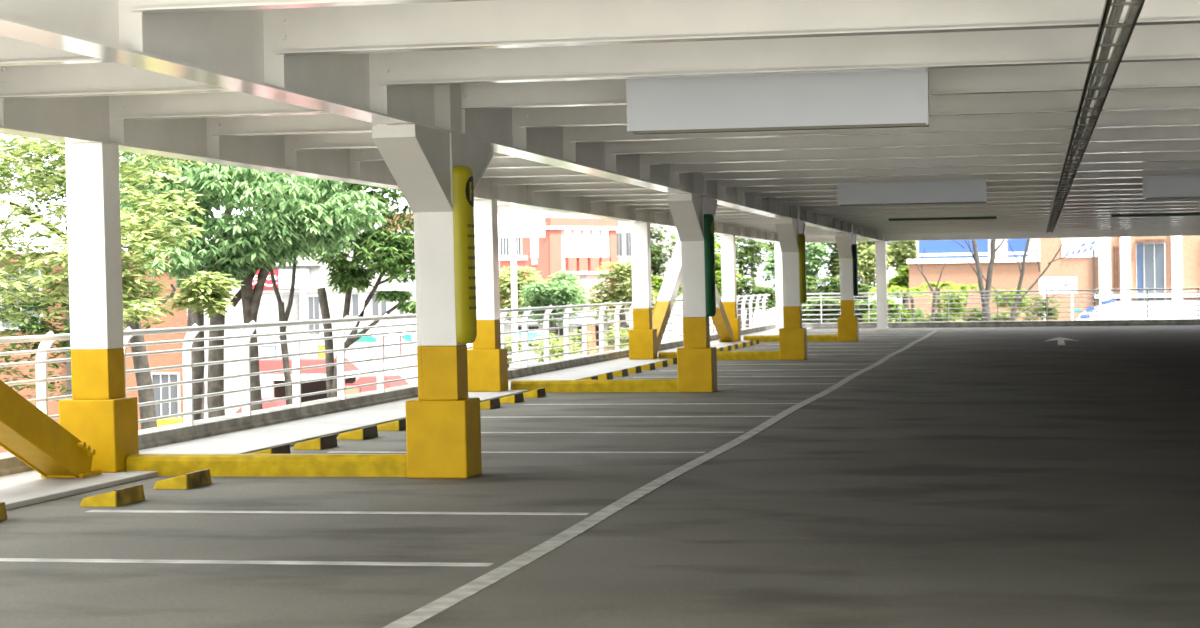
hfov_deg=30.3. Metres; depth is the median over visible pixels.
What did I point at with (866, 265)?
round tree
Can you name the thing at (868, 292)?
guard railing
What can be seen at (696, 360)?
steel column
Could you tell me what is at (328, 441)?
wheel stop
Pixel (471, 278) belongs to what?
print
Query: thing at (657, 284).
round tree
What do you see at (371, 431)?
wheel stop
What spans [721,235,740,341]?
steel column
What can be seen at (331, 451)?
parking line
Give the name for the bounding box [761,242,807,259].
round tree
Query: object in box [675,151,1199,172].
joist
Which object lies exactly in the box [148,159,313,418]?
leafy tree
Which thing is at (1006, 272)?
building
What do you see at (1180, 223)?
joist
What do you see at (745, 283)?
round tree
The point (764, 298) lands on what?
guard railing
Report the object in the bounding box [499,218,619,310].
building
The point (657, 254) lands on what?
round tree
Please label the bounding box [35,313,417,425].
guard railing
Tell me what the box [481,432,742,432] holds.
painted line
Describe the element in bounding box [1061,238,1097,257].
wall lettering
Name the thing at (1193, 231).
beam
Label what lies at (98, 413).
steel column
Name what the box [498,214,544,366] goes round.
billboard
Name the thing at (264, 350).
sign
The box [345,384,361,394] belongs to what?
poster
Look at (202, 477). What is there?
wheel stop
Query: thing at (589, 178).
joist
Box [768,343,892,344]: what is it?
painted line
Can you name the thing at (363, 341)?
tent
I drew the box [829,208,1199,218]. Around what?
joist
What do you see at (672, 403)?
painted line
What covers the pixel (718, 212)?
joist
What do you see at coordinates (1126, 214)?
light bar
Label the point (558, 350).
round shrub
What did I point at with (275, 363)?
market stall
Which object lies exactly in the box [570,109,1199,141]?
joist
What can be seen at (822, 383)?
painted line
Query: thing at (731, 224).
joist
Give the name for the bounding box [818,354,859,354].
painted line
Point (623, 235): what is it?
office building
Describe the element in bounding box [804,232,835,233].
joist
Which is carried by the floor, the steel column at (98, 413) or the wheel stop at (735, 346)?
the wheel stop at (735, 346)
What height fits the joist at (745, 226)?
0.414 m
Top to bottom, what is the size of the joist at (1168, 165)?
0.414 m
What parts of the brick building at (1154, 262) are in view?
pane, pane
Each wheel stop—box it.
[0,502,7,519]
[80,484,144,506]
[153,469,211,488]
[249,444,290,453]
[293,434,337,449]
[337,425,377,439]
[377,418,405,430]
[480,398,499,408]
[499,393,523,402]
[523,388,545,397]
[580,375,597,379]
[598,372,612,379]
[612,369,627,376]
[628,366,640,372]
[641,363,654,369]
[655,360,667,366]
[660,358,676,364]
[723,345,730,350]
[731,344,737,348]
[738,342,745,347]
[746,341,752,345]
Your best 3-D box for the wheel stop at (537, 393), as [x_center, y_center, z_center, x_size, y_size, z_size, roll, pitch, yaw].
[-0.873,1.013,28.468,0.262,0.108,0.498,-1,1,11]
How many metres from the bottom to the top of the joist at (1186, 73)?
0.414 m
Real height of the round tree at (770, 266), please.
6.844 m
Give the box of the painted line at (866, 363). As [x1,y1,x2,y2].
[730,363,873,364]
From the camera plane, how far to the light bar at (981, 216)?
45.47 m
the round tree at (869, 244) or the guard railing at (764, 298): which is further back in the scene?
the round tree at (869, 244)
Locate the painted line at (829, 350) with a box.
[829,350,864,350]
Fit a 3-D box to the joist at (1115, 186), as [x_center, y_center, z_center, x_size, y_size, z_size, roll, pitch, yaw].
[9.514,-2.147,33.981,14.360,0.414,0.150,-1,1,11]
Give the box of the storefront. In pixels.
[504,311,678,354]
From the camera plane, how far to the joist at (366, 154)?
23.58 m
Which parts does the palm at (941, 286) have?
stem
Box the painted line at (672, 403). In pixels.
[523,403,797,404]
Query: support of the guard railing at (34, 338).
on the curb at (178, 432)
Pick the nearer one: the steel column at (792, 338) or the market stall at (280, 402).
the steel column at (792, 338)
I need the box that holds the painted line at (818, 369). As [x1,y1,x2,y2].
[671,369,861,370]
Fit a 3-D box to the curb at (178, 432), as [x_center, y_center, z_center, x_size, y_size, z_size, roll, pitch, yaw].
[-0.349,0.987,38.786,0.240,0.480,59.950,-1,1,11]
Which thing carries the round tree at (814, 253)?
on the street
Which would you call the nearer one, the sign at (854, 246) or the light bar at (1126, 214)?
the light bar at (1126, 214)
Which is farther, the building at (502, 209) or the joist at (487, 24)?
the building at (502, 209)
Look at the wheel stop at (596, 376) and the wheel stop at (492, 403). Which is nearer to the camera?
the wheel stop at (492, 403)
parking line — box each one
[0,558,493,565]
[86,510,588,514]
[327,451,704,452]
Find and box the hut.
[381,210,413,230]
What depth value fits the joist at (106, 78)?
15.30 m
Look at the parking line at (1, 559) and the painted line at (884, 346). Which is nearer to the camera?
the parking line at (1, 559)
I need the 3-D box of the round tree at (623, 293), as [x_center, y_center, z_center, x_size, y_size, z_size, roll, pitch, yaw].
[0.875,0.477,94.225,3.438,5.494,2.188,-1,1,11]
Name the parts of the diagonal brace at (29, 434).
foot plate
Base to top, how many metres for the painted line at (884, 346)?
0.003 m
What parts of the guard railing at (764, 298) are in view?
post, rail, rail, post, rail, post, rail, rail, rail, post, post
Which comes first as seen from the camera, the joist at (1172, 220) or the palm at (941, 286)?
the joist at (1172, 220)
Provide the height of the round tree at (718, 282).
6.887 m
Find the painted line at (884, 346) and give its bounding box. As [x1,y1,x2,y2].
[770,346,904,347]
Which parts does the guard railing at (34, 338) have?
rail, rail, rail, rail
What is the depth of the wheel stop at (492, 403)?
25.79 m
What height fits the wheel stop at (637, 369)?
0.108 m
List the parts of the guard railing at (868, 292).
post, rail, rail, rail, rail, rail, rail, rail, post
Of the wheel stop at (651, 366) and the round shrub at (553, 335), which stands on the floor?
the wheel stop at (651, 366)
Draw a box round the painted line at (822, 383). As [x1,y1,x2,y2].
[717,383,835,384]
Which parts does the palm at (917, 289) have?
stem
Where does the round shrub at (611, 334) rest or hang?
on the street
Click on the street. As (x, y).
(230, 384)
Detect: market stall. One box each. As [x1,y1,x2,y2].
[234,397,285,413]
[240,358,360,401]
[353,375,408,391]
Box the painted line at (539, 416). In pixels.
[480,416,772,417]
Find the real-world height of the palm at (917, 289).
4.174 m
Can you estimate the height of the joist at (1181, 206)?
0.414 m
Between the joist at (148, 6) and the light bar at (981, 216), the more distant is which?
the light bar at (981, 216)
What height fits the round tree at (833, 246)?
7.705 m
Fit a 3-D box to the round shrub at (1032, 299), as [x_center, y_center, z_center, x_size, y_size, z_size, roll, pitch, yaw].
[18.011,1.105,90.185,2.072,3.821,2.019,-1,1,11]
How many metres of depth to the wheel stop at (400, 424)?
22.10 m
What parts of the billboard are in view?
frame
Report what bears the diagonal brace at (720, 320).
on the walkway
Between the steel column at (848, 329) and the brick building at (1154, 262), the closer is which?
the steel column at (848, 329)
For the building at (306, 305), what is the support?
on the street
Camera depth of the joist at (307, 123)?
19.39 m
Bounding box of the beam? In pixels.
[805,228,1199,242]
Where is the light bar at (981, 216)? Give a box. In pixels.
[889,213,996,220]
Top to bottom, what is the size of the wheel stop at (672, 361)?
0.108 m
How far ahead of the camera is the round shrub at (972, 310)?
92.55 m
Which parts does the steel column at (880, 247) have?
plate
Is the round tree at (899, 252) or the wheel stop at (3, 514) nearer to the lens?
the wheel stop at (3, 514)
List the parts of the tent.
post, post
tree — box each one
[0,134,241,428]
[0,140,179,401]
[119,152,385,420]
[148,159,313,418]
[244,186,358,404]
[257,175,415,397]
[499,266,545,336]
[517,280,586,340]
[541,271,595,311]
[583,261,655,348]
[630,225,678,309]
[651,275,681,308]
[714,234,720,242]
[714,240,745,293]
[715,237,771,327]
[735,238,763,326]
[736,277,775,327]
[758,250,775,308]
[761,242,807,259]
[774,276,821,322]
[802,242,830,322]
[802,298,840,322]
[811,276,873,302]
[816,242,865,280]
[828,300,875,322]
[832,242,894,286]
[861,241,895,257]
[862,297,925,321]
[886,241,916,307]
[887,265,908,307]
[912,249,946,321]
[953,239,1003,320]
[991,239,1085,320]
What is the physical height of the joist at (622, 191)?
0.414 m
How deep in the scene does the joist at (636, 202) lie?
37.81 m
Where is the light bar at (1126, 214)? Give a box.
[1111,210,1199,216]
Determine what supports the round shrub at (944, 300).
on the street
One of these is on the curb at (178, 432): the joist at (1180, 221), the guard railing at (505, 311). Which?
the guard railing at (505, 311)
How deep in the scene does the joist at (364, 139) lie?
21.48 m
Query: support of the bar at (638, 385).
on the floor
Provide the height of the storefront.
3.200 m
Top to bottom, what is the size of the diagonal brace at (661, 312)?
2.562 m
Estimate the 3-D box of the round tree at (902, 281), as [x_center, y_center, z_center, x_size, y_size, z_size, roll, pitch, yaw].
[17.987,-0.188,131.074,2.897,5.401,2.751,-1,1,11]
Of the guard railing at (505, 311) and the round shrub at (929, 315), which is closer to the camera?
the guard railing at (505, 311)
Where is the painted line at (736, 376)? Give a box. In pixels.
[633,376,816,377]
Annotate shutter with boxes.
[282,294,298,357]
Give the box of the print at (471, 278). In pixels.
[467,224,476,308]
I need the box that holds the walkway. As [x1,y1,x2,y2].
[0,328,812,509]
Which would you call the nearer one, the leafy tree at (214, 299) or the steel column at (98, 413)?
the steel column at (98, 413)
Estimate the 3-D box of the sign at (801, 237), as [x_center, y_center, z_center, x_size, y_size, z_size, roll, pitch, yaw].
[3.749,-0.845,40.915,0.122,1.270,0.340,-1,1,11]
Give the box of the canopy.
[1074,298,1199,319]
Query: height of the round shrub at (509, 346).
3.127 m
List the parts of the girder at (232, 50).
splice post, splice post, splice post, splice post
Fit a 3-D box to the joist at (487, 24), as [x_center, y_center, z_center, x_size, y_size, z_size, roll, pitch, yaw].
[5.107,-1.795,11.495,14.360,0.414,0.150,-1,1,11]
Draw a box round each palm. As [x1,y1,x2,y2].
[866,285,907,315]
[892,287,930,320]
[919,282,958,316]
[947,284,984,320]
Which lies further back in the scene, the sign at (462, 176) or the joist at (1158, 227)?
the joist at (1158, 227)
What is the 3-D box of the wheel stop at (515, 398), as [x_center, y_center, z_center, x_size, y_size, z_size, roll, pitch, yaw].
[-1.114,1.032,27.242,0.262,0.108,0.498,-1,1,11]
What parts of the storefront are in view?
pane, pane, pane, pane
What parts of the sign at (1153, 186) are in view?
trim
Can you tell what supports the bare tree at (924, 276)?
on the street
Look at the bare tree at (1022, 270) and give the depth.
82.46 m
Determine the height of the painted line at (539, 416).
0.003 m
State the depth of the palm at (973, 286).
97.61 m
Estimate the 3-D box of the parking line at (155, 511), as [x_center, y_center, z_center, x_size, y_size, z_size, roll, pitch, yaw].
[-1.700,1.262,14.091,3.310,0.003,0.110,-1,1,11]
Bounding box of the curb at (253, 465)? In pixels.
[126,454,406,476]
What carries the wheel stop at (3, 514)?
on the floor
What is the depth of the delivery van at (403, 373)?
59.80 m
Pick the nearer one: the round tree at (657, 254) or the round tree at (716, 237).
the round tree at (657, 254)
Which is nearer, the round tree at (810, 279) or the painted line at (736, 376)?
the painted line at (736, 376)
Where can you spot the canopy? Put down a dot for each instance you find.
(1138, 303)
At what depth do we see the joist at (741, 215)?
45.87 m
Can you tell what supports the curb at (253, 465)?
on the floor
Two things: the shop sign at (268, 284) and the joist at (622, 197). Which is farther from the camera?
the shop sign at (268, 284)
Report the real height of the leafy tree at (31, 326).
7.702 m
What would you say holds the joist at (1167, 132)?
attached to the ceiling
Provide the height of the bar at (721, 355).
0.160 m
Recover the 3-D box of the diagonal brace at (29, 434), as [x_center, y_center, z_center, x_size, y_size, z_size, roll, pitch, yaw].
[-4.547,0.036,13.912,0.360,2.587,6.048,-1,1,11]
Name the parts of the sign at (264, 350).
frame, post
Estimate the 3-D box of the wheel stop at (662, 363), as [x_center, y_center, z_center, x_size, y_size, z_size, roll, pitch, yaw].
[1.004,0.860,38.289,0.262,0.108,0.498,-1,1,11]
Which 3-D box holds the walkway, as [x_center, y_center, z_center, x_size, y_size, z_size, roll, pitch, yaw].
[0.244,0.902,38.490,1.080,0.040,59.600,-1,1,11]
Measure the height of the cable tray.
0.130 m
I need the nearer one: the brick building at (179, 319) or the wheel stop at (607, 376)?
the wheel stop at (607, 376)
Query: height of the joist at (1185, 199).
0.414 m
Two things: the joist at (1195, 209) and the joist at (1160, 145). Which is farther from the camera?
the joist at (1195, 209)
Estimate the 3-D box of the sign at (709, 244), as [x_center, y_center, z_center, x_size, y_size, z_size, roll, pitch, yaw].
[1.461,-0.642,29.238,0.123,1.350,0.340,-1,1,11]
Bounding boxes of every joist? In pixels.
[0,35,111,65]
[0,62,233,98]
[114,91,331,119]
[128,0,484,13]
[211,114,377,136]
[273,0,1199,55]
[289,132,376,149]
[354,148,513,160]
[378,23,1199,85]
[461,60,1199,109]
[482,167,589,177]
[487,157,555,168]
[495,175,623,184]
[519,87,1199,127]
[529,183,649,190]
[560,189,670,196]
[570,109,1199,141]
[587,194,666,200]
[611,126,1199,154]
[612,200,667,205]
[634,204,726,208]
[645,139,1199,164]
[652,207,742,212]
[670,211,754,215]
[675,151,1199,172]
[703,161,1199,180]
[714,214,767,217]
[714,217,776,220]
[715,220,774,223]
[722,169,1199,186]
[727,222,774,225]
[739,225,808,227]
[741,178,1141,192]
[749,226,814,229]
[758,184,1141,197]
[762,228,822,230]
[769,230,831,232]
[773,189,1141,201]
[787,194,1144,205]
[799,198,1199,209]
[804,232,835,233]
[804,234,834,235]
[810,202,1199,212]
[820,205,1199,215]
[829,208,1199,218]
[839,211,1199,220]
[848,215,1199,222]
[853,217,1199,225]
[859,219,1199,227]
[867,221,1199,228]
[873,223,1199,230]
[877,225,1199,232]
[883,227,1199,233]
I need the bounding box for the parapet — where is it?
[802,319,1199,328]
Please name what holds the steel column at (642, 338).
on the walkway
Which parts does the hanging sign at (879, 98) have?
trim, trim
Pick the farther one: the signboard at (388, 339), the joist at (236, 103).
the signboard at (388, 339)
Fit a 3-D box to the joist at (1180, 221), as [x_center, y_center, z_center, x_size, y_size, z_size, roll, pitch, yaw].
[13.921,-2.499,56.467,14.360,0.414,0.150,-1,1,11]
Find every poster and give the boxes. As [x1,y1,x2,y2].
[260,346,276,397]
[318,345,324,357]
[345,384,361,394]
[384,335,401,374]
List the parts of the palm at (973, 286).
stem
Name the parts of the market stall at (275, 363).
panel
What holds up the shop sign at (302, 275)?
attached to the building at (306, 305)
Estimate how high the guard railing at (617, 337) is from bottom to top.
0.958 m
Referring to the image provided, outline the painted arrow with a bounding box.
[1046,337,1076,344]
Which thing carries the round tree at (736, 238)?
on the street
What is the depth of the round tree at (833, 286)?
125.00 m
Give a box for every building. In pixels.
[0,252,186,452]
[187,230,500,375]
[497,204,564,217]
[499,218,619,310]
[565,213,681,310]
[907,239,1040,321]
[1040,236,1199,319]
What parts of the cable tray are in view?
rail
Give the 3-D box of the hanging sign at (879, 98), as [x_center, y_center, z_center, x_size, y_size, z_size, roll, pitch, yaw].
[1.241,-1.648,15.627,2.128,0.703,0.104,-1,1,11]
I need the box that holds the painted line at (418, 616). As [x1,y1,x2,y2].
[383,331,936,627]
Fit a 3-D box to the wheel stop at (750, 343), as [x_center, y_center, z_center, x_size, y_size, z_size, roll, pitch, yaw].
[3.338,0.668,50.568,0.262,0.108,0.498,-1,1,11]
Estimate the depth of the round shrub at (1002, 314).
89.42 m
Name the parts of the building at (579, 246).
pane, pane, pane, vent panel, balcony panel, cornice, balcony panel, cornice, balcony panel, balcony panel, balcony panel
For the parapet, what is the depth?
66.55 m
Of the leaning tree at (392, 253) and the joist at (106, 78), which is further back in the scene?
the leaning tree at (392, 253)
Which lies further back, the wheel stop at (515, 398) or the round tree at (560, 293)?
the round tree at (560, 293)
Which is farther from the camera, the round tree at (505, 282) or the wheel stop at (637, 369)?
the round tree at (505, 282)
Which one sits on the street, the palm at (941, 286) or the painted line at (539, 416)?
the palm at (941, 286)
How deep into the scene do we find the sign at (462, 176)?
16.54 m
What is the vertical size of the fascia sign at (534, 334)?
3.000 m
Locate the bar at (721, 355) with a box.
[658,351,779,359]
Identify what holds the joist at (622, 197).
attached to the ceiling
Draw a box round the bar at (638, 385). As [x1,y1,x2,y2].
[511,379,677,392]
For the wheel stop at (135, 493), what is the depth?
14.72 m
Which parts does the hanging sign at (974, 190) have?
trim, trim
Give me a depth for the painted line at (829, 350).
45.82 m
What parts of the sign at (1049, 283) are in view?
post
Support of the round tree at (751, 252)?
on the street
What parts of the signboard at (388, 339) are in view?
post, frame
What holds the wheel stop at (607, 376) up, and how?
on the floor
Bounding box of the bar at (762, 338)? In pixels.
[743,335,837,341]
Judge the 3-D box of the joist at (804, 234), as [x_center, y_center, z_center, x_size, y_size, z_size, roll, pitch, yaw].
[6.694,-2.495,64.253,2.740,0.414,0.150,-1,1,11]
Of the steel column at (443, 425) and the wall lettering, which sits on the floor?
the steel column at (443, 425)
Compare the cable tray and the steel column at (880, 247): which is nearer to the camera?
the cable tray
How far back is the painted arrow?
51.14 m
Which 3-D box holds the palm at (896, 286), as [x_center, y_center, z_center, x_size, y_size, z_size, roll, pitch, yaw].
[12.874,0.850,99.329,2.055,4.246,1.718,-1,1,11]
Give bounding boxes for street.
[204,320,824,418]
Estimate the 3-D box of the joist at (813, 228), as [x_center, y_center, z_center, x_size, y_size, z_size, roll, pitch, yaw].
[5.492,-2.399,58.120,2.740,0.414,0.150,-1,1,11]
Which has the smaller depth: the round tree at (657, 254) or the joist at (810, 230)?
the joist at (810, 230)
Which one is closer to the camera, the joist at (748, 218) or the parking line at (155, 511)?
the parking line at (155, 511)
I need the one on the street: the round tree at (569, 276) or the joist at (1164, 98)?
the round tree at (569, 276)
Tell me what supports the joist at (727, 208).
attached to the ceiling
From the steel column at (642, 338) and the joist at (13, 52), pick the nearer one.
the joist at (13, 52)
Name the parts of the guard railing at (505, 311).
post, post, rail, post, rail, rail, rail, rail, rail, rail, post, post, post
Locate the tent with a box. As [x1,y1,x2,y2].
[347,322,412,375]
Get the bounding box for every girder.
[0,0,889,242]
[0,66,778,242]
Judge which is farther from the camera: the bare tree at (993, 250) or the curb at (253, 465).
the bare tree at (993, 250)
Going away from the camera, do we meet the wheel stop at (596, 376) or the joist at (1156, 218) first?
the wheel stop at (596, 376)
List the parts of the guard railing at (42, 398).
post, post, post, rail, rail, rail, rail, rail, rail, post, rail, post, post, post, post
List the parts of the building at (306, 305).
pane, pane, pane, pane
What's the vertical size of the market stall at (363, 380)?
2.250 m
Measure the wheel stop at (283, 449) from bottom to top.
0.108 m
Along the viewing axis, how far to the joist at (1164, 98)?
18.20 m
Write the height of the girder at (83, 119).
0.625 m
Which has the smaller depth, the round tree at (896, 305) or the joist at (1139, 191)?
the joist at (1139, 191)
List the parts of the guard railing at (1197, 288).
post, rail, rail, rail, rail, rail, rail, rail, post, post, post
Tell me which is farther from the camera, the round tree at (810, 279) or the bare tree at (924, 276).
the round tree at (810, 279)
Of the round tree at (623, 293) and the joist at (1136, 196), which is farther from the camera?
the round tree at (623, 293)
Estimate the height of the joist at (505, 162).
0.414 m
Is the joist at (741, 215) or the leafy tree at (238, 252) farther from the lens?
the joist at (741, 215)
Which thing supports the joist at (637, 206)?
attached to the ceiling
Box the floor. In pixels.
[0,325,1199,627]
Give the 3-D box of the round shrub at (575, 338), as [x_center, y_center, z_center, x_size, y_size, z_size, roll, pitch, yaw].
[-0.747,2.006,71.748,1.223,3.023,1.341,-1,1,-9]
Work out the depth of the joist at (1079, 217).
50.94 m
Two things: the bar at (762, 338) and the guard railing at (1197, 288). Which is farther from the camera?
the guard railing at (1197, 288)
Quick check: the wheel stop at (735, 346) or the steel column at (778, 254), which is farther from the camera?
the steel column at (778, 254)
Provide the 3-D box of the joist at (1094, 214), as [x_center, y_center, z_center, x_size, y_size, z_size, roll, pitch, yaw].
[12.319,-2.371,48.290,14.360,0.414,0.150,-1,1,11]
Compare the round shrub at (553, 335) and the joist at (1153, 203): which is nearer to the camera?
the joist at (1153, 203)
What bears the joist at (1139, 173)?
attached to the ceiling
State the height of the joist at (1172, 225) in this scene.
0.414 m
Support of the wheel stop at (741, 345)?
on the floor
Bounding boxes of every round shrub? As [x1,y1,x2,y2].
[504,334,529,367]
[520,331,574,363]
[531,335,581,361]
[561,329,595,354]
[604,324,628,351]
[871,316,895,321]
[908,310,960,321]
[930,288,967,320]
[961,309,998,320]
[990,287,1032,311]
[991,309,1021,320]
[1018,295,1062,320]
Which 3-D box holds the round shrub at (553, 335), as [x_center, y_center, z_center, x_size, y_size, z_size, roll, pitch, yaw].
[-1.408,2.055,62.400,1.705,3.174,1.308,-1,1,-18]
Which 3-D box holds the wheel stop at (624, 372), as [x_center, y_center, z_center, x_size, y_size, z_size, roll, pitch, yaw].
[0.272,0.917,34.612,0.262,0.108,0.498,-1,1,11]
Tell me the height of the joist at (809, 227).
0.414 m
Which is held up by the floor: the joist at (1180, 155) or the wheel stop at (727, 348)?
the wheel stop at (727, 348)
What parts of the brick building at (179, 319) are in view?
pane, cornice, pane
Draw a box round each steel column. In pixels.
[58,142,138,472]
[372,124,493,477]
[467,200,507,391]
[628,222,657,359]
[667,193,716,391]
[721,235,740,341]
[774,243,783,329]
[775,218,806,359]
[835,233,858,341]
[875,242,889,329]
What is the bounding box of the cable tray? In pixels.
[1046,0,1144,232]
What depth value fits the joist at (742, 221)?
50.02 m
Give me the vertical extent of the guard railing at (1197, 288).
0.958 m
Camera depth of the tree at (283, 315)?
39.83 m
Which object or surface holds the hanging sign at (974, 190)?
hanging from the joist at (1139, 173)
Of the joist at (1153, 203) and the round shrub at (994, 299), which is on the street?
the round shrub at (994, 299)
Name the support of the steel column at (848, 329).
on the floor
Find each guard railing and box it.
[0,335,46,402]
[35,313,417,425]
[467,302,617,367]
[612,299,682,351]
[709,293,769,334]
[802,291,876,322]
[887,287,1199,322]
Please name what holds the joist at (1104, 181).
attached to the ceiling
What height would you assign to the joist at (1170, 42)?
0.414 m
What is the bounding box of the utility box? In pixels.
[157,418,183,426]
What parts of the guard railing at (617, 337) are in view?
post, post, rail, rail, rail, rail, rail, rail, rail, post, post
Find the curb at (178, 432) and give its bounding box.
[0,323,775,475]
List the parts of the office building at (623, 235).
pane, pane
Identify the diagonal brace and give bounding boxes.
[0,380,101,477]
[652,237,681,353]
[711,287,734,341]
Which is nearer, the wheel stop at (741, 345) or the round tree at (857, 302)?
the wheel stop at (741, 345)
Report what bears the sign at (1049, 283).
on the street
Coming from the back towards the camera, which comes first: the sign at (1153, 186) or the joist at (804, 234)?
the joist at (804, 234)
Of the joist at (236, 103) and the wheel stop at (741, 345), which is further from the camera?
the wheel stop at (741, 345)
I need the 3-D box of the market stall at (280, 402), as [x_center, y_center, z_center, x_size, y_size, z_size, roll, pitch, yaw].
[-7.801,2.933,52.532,1.220,1.850,2.020,-1,1,11]
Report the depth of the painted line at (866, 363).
38.62 m
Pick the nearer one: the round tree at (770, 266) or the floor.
the floor
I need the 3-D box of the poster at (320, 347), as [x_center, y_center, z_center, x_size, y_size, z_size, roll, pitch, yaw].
[-7.653,2.305,61.895,0.420,2.860,0.110,-1,1,11]
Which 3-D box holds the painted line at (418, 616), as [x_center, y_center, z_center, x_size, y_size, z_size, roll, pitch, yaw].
[4.061,0.916,34.583,0.157,0.003,57.400,-1,1,11]
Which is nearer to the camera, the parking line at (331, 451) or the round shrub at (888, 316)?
the parking line at (331, 451)
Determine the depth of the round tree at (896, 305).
108.74 m
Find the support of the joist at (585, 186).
attached to the ceiling
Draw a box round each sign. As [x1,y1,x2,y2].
[252,269,278,288]
[279,269,308,288]
[452,166,476,343]
[518,330,543,353]
[626,69,928,134]
[704,214,715,316]
[798,234,806,302]
[837,179,986,205]
[852,244,857,294]
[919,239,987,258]
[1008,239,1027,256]
[1039,277,1076,319]
[1142,174,1199,198]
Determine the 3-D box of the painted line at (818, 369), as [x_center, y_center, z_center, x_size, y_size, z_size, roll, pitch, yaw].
[2.627,0.916,36.168,3.310,0.003,0.110,-1,1,11]
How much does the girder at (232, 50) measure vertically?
0.625 m

